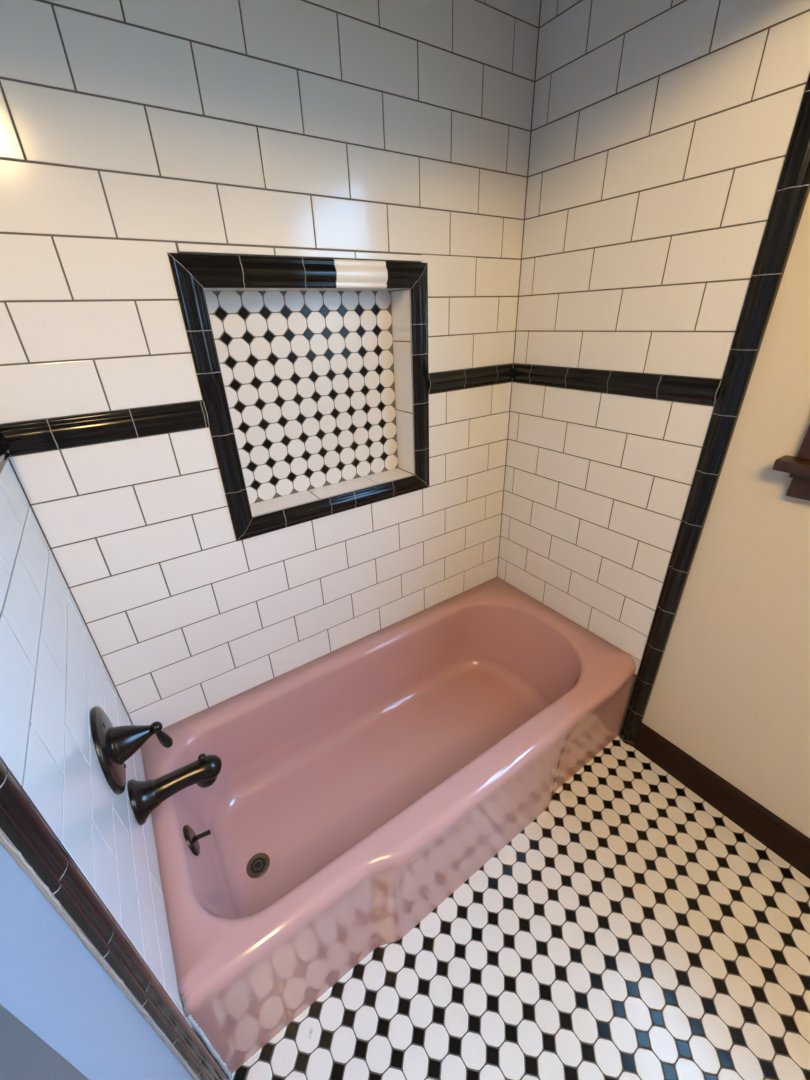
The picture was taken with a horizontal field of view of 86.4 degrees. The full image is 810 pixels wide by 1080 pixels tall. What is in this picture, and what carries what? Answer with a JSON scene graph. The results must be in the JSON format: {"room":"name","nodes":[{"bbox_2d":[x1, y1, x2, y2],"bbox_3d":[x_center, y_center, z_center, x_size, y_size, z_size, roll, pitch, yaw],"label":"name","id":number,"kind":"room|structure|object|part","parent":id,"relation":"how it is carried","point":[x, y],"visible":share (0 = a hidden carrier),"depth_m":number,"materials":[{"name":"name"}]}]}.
{"room":"bathroom","nodes":[
{"label":"bathroom","id":0,"kind":"room"},
{"bbox_2d":[0,460,227,1079],"bbox_3d":[0.041,0.346,-0.240,0.006,2.440,3.200,-19,32,-29],"label":"wall","id":1,"kind":"structure","parent":0,"point":[53,672],"depth_m":0.57,"materials":[{"name":"white tile"}]},
{"bbox_2d":[0,433,9,473],"bbox_3d":[-0.581,-0.069,0.581,0.013,0.060,0.670,-19,32,-29],"label":"trim","id":2,"kind":"structure","parent":1,"relation":"attached to","point":[4,445],"depth_m":0.79,"materials":[{"name":"black tile"}]},
{"bbox_2d":[0,1004,88,1079],"bbox_3d":[-0.268,0.290,0.242,0.008,2.080,0.093,-19,32,-29],"label":"trim","id":3,"kind":"structure","parent":1,"relation":"attached to","point":[24,1055],"depth_m":0.32,"materials":[{"name":"grey paint"}]},
{"bbox_2d":[0,757,227,1079],"bbox_3d":[-0.372,0.195,0.378,0.018,2.133,0.060,-19,32,-29],"label":"trim","id":4,"kind":"structure","parent":1,"relation":"attached to","point":[34,840],"depth_m":0.48,"materials":[{"name":"black tile"}]},
{"bbox_2d":[90,706,172,794],"bbox_3d":[-0.528,0.387,0.849,0.105,0.171,0.171,-19,32,-29],"label":"shower valve","id":5,"kind":"object","parent":1,"relation":"attached to","point":[113,746],"visible":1,"depth_m":0.81,"materials":[{"name":"black metal"}]},
{"bbox_3d":[-0.494,0.395,0.874,0.032,0.067,0.023,-5,27,-6],"label":"lever handle","id":6,"kind":"part","parent":5,"relation":"part of","materials":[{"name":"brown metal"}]},
{"bbox_2d":[127,753,221,825],"bbox_3d":[-0.496,0.527,0.949,0.175,0.094,0.094,-19,32,-29],"label":"tub spout","id":7,"kind":"object","parent":1,"relation":"attached to","point":[146,796],"visible":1,"depth_m":0.92,"materials":[{"name":"black metal"}]},
{"bbox_3d":[-0.482,0.526,0.960,0.141,0.065,0.056,-19,32,-29],"label":"spout","id":8,"kind":"part","parent":7,"relation":"part of","materials":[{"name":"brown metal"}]},
{"bbox_3d":[-0.453,0.489,0.964,0.017,0.024,0.017,-19,32,-29],"label":"diverter knob","id":9,"kind":"part","parent":7,"relation":"part of","materials":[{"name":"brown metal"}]},
{"bbox_2d":[196,777,216,787],"bbox_3d":[-0.454,0.535,0.985,0.049,0.039,0.047,-19,32,-29],"label":"outlet","id":10,"kind":"object","parent":7,"relation":"attached to","point":[203,782],"depth_m":0.97,"materials":[{"name":"black metal"}]},
{"bbox_2d":[0,0,540,728],"bbox_3d":[-0.200,-0.379,1.183,1.708,2.440,0.004,-19,32,-29],"label":"wall","id":11,"kind":"structure","parent":0,"point":[131,131],"depth_m":0.98,"materials":[{"name":"white tile"}]},
{"bbox_2d":[0,401,209,455],"bbox_3d":[-0.618,-0.242,0.919,0.373,0.060,0.013,-19,32,-29],"label":"trim","id":12,"kind":"structure","parent":11,"relation":"attached to","point":[28,437],"depth_m":0.91,"materials":[{"name":"black tile"}]},
{"bbox_2d":[167,243,428,541],"bbox_3d":[-0.229,-0.407,1.217,0.658,0.674,0.133,-19,32,-29],"label":"recessed niche","id":13,"kind":"object","parent":11,"relation":"in","point":[312,374],"visible":1,"depth_m":1.21,"materials":[{"name":"white tile"}]},
{"bbox_3d":[-0.442,-0.293,1.028,0.054,0.659,0.013,-19,32,-29],"label":"frame rail","id":14,"kind":"part","parent":13,"relation":"part of","materials":[{"name":"black tile"}]},
{"bbox_3d":[-0.323,-0.602,0.969,0.371,0.062,0.013,-19,32,-29],"label":"frame rail","id":15,"kind":"part","parent":13,"relation":"part of","materials":[{"name":"black tile"}]},
{"bbox_3d":[-0.257,-0.415,1.257,0.564,0.559,0.004,-19,32,-29],"label":"mosaic panel","id":16,"kind":"part","parent":13,"relation":"part of","materials":[{"name":"white tile"}]},
{"bbox_3d":[-0.184,-0.112,1.314,0.658,0.056,0.013,-19,32,-29],"label":"frame rail","id":17,"kind":"part","parent":13,"relation":"part of","materials":[{"name":"black tile"}]},
{"bbox_3d":[0.009,-0.717,1.167,0.141,0.062,0.013,-19,32,-29],"label":"frame rail","id":18,"kind":"part","parent":13,"relation":"part of","materials":[{"name":"black tile"}]},
{"bbox_3d":[0.052,-0.464,1.323,0.058,0.659,0.013,-19,32,-29],"label":"frame rail","id":19,"kind":"part","parent":13,"relation":"part of","materials":[{"name":"black tile"}]},
{"bbox_2d":[429,364,512,393],"bbox_3d":[0.227,-0.533,1.423,0.370,0.060,0.013,-19,32,-29],"label":"trim","id":20,"kind":"structure","parent":11,"relation":"attached to","point":[439,382],"depth_m":1.41,"materials":[{"name":"black tile"}]},
{"bbox_2d":[228,735,809,1079],"bbox_3d":[0.599,1.249,0.594,1.819,0.004,3.350,-19,32,-29],"label":"floor","id":21,"kind":"structure","parent":0,"point":[632,929],"depth_m":1.03,"materials":[{"name":"white tile"}]},
{"bbox_2d":[141,577,635,1078],"bbox_3d":[0.026,0.648,1.396,1.409,0.366,0.678,-19,32,-29],"label":"bathtub","id":22,"kind":"object","parent":21,"relation":"on","point":[358,786],"visible":0.95,"depth_m":1.27,"materials":[{"name":"pink ceramic"}]},
{"bbox_3d":[-0.515,0.723,1.035,0.027,0.075,0.075,-19,32,-29],"label":"overflow plate","id":23,"kind":"part","parent":22,"relation":"part of","materials":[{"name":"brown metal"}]},
{"bbox_3d":[-0.494,0.719,1.049,0.038,0.018,0.012,-19,32,-29],"label":"trip lever","id":24,"kind":"part","parent":22,"relation":"part of","materials":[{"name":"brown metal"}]},
{"bbox_2d":[497,0,809,837],"bbox_3d":[1.252,-0.072,0.483,0.122,2.440,3.200,-19,32,-29],"label":"wall","id":25,"kind":"structure","parent":0,"point":[662,130],"depth_m":1.12,"materials":[{"name":"white tile"}]},
{"bbox_2d":[512,364,721,405],"bbox_3d":[0.562,-0.468,1.273,0.013,0.060,0.653,-19,32,-29],"label":"trim","id":26,"kind":"structure","parent":25,"relation":"attached to","point":[704,391],"depth_m":1.20,"materials":[{"name":"black tile"}]},
{"bbox_2d":[620,75,809,746],"bbox_3d":[0.771,-0.210,1.080,0.054,2.132,0.021,19,34,35],"label":"trim","id":27,"kind":"structure","parent":25,"relation":"attached to","point":[793,188],"depth_m":1.00,"materials":[{"name":"black tile"}]},
{"bbox_2d":[633,723,809,878],"bbox_3d":[1.486,1.113,0.660,0.015,0.116,2.341,-19,32,-29],"label":"baseboard","id":28,"kind":"structure","parent":25,"relation":"attached to","point":[769,829],"depth_m":1.30,"materials":[{"name":"brown wood"}]},
{"bbox_2d":[773,424,809,500],"bbox_3d":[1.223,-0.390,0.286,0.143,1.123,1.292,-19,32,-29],"label":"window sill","id":29,"kind":"structure","parent":25,"relation":"in","point":[798,467],"depth_m":0.94,"materials":[{"name":"brown wood"}]},
{"bbox_3d":[1.197,-0.419,0.252,0.022,1.039,1.264,-19,32,-29],"label":"casing","id":30,"kind":"part","parent":29,"relation":"part of","materials":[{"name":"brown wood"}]}
]}

